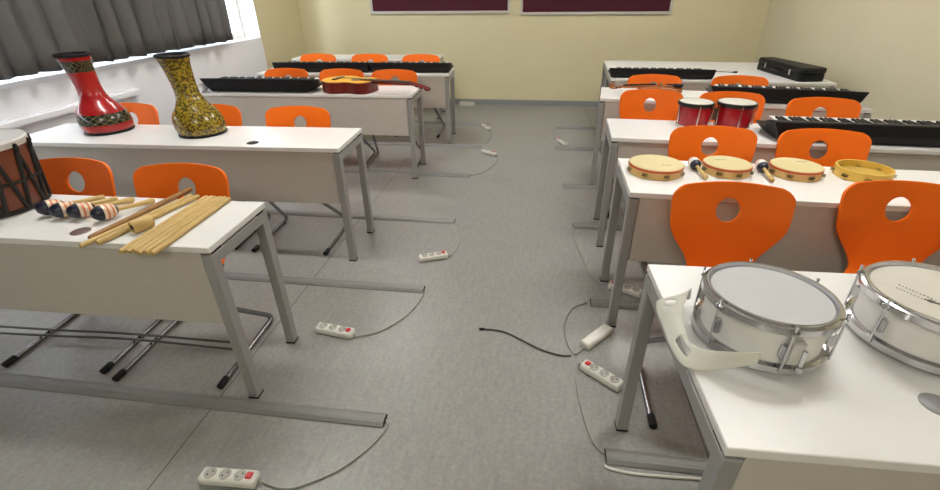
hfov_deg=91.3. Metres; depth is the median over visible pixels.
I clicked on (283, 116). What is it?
chair
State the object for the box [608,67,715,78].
keyboard
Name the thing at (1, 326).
cable
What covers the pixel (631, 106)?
chair
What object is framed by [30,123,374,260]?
desk
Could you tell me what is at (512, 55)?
wall
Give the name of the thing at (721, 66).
desk
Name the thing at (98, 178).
chair
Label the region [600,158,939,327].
desk
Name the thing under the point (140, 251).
wooden stick
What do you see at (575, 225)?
duct
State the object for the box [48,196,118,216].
maraca
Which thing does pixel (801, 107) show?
chair
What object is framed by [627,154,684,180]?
tambourine
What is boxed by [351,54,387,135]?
chair
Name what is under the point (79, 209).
maraca
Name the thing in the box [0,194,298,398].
desk
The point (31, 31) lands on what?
curtain
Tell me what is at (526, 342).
cable
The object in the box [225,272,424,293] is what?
duct
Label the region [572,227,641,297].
power strip
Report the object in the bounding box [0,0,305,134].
wall
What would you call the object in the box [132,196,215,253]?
wooden stick
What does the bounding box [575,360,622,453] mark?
power strip
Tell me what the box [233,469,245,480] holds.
socket
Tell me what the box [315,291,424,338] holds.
power strip
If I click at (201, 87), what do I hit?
paper roll
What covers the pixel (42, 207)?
maraca
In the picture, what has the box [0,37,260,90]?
trim
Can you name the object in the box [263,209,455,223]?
duct
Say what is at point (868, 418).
desk
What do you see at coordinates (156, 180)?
chair
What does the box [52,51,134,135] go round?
drum
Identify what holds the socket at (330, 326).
attached to the power strip at (322, 328)
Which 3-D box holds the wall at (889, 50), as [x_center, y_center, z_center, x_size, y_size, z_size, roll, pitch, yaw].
[3.256,-0.980,1.760,0.120,3.000,9.500,3,30,7]
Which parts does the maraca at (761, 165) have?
handle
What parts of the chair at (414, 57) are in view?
leg frame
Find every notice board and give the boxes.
[370,0,510,13]
[520,0,673,14]
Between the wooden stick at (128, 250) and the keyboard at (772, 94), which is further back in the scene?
the keyboard at (772, 94)
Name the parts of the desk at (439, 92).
modesty panel, leg, rail, leg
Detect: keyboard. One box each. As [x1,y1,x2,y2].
[200,77,321,92]
[272,61,370,71]
[369,62,453,72]
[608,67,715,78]
[705,84,869,103]
[755,116,939,146]
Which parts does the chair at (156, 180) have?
leg frame, leg frame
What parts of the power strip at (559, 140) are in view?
casing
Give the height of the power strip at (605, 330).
0.038 m
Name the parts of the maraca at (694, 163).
handle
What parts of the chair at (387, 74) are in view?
leg frame, leg frame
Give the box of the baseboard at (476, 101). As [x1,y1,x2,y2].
[445,99,598,105]
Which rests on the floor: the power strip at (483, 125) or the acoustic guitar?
the power strip at (483, 125)
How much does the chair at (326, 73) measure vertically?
0.856 m
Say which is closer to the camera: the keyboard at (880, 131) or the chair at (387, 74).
the keyboard at (880, 131)
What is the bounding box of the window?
[230,0,244,38]
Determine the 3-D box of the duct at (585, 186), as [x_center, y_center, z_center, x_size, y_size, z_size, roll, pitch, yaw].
[1.774,-0.474,3.937,1.918,0.020,0.072,3,30,7]
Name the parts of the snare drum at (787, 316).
tension rod, tension rod, tension rod, lever knob, lever, tension rod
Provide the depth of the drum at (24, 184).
1.87 m
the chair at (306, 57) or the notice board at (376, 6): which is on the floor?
the chair at (306, 57)
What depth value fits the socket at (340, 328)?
2.32 m
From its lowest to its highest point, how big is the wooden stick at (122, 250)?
0.022 m
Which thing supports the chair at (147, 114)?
on the floor
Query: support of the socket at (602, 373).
attached to the power strip at (595, 371)
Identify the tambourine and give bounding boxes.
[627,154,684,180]
[701,155,753,178]
[768,157,825,181]
[830,159,897,181]
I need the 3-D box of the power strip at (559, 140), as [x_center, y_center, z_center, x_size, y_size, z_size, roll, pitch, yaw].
[1.025,-1.292,5.387,0.106,0.045,0.761,-1,29,-1]
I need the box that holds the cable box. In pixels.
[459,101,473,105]
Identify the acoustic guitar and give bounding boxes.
[322,75,430,94]
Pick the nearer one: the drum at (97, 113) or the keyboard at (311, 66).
the drum at (97, 113)
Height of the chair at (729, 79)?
0.856 m
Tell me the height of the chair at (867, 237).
0.856 m
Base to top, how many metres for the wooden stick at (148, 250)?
0.022 m
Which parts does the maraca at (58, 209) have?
handle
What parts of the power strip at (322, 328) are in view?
casing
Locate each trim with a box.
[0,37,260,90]
[0,88,140,128]
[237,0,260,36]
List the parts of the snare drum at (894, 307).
tension rod, tension rod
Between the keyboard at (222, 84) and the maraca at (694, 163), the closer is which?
the maraca at (694, 163)
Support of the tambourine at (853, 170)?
on the desk at (811, 243)
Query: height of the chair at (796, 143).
0.856 m
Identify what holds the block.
on the desk at (44, 267)
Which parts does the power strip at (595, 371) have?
casing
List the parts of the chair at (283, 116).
leg frame, leg frame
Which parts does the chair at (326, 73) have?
leg frame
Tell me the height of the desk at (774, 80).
0.750 m
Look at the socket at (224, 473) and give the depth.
1.64 m
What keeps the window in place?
in the wall at (248, 59)
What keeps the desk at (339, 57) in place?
on the floor
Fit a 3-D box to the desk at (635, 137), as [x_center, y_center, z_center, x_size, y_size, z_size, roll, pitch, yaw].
[1.829,-0.351,2.971,1.902,0.750,0.472,5,30,10]
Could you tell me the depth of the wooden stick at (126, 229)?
1.82 m
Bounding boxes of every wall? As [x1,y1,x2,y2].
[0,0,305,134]
[297,0,770,100]
[754,0,939,120]
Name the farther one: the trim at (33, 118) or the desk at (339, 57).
the desk at (339, 57)
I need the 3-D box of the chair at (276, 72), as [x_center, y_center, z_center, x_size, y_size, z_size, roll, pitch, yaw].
[-1.862,-1.282,4.603,0.530,0.856,0.540,2,29,6]
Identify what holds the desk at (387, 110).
on the floor
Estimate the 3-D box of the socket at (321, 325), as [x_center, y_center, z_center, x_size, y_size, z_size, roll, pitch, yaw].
[-0.752,0.412,2.353,0.042,0.003,0.042,3,30,7]
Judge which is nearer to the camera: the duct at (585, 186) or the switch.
the switch
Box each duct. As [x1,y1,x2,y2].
[0,372,387,427]
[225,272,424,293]
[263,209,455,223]
[344,169,470,177]
[363,141,481,147]
[414,121,487,124]
[556,126,595,128]
[556,146,617,150]
[563,183,611,189]
[573,223,622,230]
[590,298,639,309]
[604,448,707,475]
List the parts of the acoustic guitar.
plate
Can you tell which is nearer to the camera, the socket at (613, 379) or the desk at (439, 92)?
the socket at (613, 379)
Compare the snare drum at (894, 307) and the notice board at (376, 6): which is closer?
the snare drum at (894, 307)
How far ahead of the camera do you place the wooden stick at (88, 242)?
1.73 m
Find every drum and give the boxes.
[0,128,51,217]
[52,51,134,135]
[153,52,226,138]
[692,258,851,374]
[844,258,939,374]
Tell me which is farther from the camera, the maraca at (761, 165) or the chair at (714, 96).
the chair at (714, 96)
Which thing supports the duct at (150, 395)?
on the floor
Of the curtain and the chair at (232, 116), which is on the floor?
the chair at (232, 116)
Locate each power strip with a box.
[198,420,388,489]
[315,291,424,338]
[419,221,460,261]
[471,149,497,175]
[481,123,491,145]
[552,127,567,145]
[563,302,612,354]
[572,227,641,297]
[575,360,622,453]
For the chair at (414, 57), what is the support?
on the floor
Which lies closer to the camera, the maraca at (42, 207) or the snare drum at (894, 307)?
the snare drum at (894, 307)
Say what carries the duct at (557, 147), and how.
on the floor
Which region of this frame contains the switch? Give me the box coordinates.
[244,472,253,478]
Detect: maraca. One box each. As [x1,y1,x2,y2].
[35,195,104,214]
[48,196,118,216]
[66,197,134,217]
[90,198,154,220]
[688,157,707,179]
[755,159,774,181]
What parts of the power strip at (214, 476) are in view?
casing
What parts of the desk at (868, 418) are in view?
leg, rail, leg, modesty panel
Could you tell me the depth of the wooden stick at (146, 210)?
1.85 m
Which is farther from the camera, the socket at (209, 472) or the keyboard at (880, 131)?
the keyboard at (880, 131)
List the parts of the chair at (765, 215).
leg frame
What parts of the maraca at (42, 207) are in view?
handle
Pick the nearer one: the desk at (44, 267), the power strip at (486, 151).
the desk at (44, 267)
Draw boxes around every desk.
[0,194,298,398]
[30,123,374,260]
[200,85,425,178]
[256,68,455,143]
[291,54,445,118]
[589,87,873,184]
[593,118,939,246]
[596,60,760,122]
[600,69,836,152]
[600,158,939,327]
[614,264,939,489]
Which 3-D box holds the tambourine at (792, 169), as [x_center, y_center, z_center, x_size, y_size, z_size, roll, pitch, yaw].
[1.540,-0.359,2.174,0.230,0.047,0.230,-14,32,-22]
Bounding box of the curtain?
[0,0,232,80]
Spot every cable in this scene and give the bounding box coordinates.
[0,325,230,343]
[0,332,232,349]
[479,328,570,356]
[604,465,700,480]
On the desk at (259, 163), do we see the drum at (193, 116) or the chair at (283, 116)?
the drum at (193, 116)
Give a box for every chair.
[1,157,162,373]
[112,163,272,388]
[120,103,159,124]
[212,104,270,249]
[251,106,344,255]
[265,68,307,76]
[300,53,335,61]
[319,68,375,163]
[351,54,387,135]
[366,69,420,167]
[395,54,444,137]
[603,89,682,217]
[614,74,681,170]
[639,181,795,428]
[641,125,756,274]
[699,91,764,122]
[711,75,768,85]
[775,128,871,166]
[785,97,860,117]
[836,180,939,273]
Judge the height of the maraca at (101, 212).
0.063 m
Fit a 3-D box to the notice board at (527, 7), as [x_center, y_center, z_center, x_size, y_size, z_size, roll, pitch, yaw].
[1.662,-3.632,5.875,1.985,1.225,0.030,3,30,7]
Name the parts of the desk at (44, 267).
modesty panel, leg, rail, leg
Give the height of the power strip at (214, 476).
0.045 m
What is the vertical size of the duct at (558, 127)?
0.020 m
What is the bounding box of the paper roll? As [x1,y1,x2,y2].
[197,83,207,91]
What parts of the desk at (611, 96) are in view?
leg, rail, modesty panel, rail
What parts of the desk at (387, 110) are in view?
modesty panel, leg, rail, leg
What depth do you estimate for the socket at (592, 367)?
2.07 m
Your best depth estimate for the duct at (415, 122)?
5.94 m
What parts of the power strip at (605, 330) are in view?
casing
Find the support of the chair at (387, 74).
on the floor
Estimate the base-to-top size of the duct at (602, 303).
0.020 m
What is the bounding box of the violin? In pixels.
[609,82,683,92]
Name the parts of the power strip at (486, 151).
casing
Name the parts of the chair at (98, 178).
leg frame, leg frame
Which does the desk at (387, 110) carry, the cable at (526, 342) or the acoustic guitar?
the acoustic guitar
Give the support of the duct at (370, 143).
on the floor
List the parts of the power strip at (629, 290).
casing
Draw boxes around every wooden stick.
[79,194,192,247]
[88,187,191,238]
[95,194,199,244]
[118,195,207,253]
[126,195,211,253]
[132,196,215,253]
[137,196,221,254]
[144,196,226,254]
[150,197,230,255]
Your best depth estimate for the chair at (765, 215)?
1.86 m
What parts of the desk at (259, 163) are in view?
modesty panel, leg, rail, leg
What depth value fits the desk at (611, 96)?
3.74 m
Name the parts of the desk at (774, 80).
leg, rail, modesty panel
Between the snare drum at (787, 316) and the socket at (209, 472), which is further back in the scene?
the socket at (209, 472)
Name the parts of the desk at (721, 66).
leg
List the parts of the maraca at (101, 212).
handle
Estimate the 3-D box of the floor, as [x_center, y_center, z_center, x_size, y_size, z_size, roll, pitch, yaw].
[0.003,0.182,2.928,7.200,0.100,9.600,3,30,7]
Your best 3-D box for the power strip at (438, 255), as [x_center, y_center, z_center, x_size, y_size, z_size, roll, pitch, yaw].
[-0.142,-0.034,3.168,0.184,0.045,0.616,11,31,20]
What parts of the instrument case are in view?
lid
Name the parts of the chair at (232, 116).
leg frame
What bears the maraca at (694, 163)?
on the desk at (811, 243)
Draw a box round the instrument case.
[757,57,826,81]
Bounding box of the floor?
[0,103,709,489]
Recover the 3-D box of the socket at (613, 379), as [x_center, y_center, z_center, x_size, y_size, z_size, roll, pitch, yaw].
[0.633,0.588,2.010,0.042,0.003,0.042,3,30,7]
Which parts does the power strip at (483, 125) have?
casing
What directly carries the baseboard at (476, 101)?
attached to the wall at (512, 55)
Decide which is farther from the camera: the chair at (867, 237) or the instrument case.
the instrument case
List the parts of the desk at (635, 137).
leg, leg, rail, modesty panel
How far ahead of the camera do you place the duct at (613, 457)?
1.69 m
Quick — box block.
[128,215,154,233]
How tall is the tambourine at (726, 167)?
0.047 m
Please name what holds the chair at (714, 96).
on the floor
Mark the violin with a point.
(673, 87)
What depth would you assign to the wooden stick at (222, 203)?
1.73 m
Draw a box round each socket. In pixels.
[204,467,216,477]
[219,468,231,479]
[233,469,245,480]
[319,323,326,327]
[328,324,336,329]
[338,326,346,331]
[589,364,598,370]
[599,370,608,376]
[610,376,619,382]
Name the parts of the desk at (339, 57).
modesty panel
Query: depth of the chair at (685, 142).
2.58 m
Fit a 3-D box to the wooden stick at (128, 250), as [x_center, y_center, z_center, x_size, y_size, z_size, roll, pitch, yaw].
[-1.149,-0.092,1.786,0.020,0.020,0.476,3,29,7]
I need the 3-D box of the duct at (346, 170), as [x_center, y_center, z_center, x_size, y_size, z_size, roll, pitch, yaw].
[-1.376,-0.731,4.463,2.782,0.020,0.072,3,30,7]
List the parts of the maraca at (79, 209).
handle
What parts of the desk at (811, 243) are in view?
leg, leg, rail, modesty panel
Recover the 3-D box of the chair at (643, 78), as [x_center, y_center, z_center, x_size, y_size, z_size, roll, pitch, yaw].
[1.592,-1.015,4.051,0.530,0.856,0.540,5,30,10]
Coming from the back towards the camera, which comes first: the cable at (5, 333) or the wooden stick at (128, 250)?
the cable at (5, 333)
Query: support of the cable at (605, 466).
on the floor
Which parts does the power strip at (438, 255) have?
casing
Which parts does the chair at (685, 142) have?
leg frame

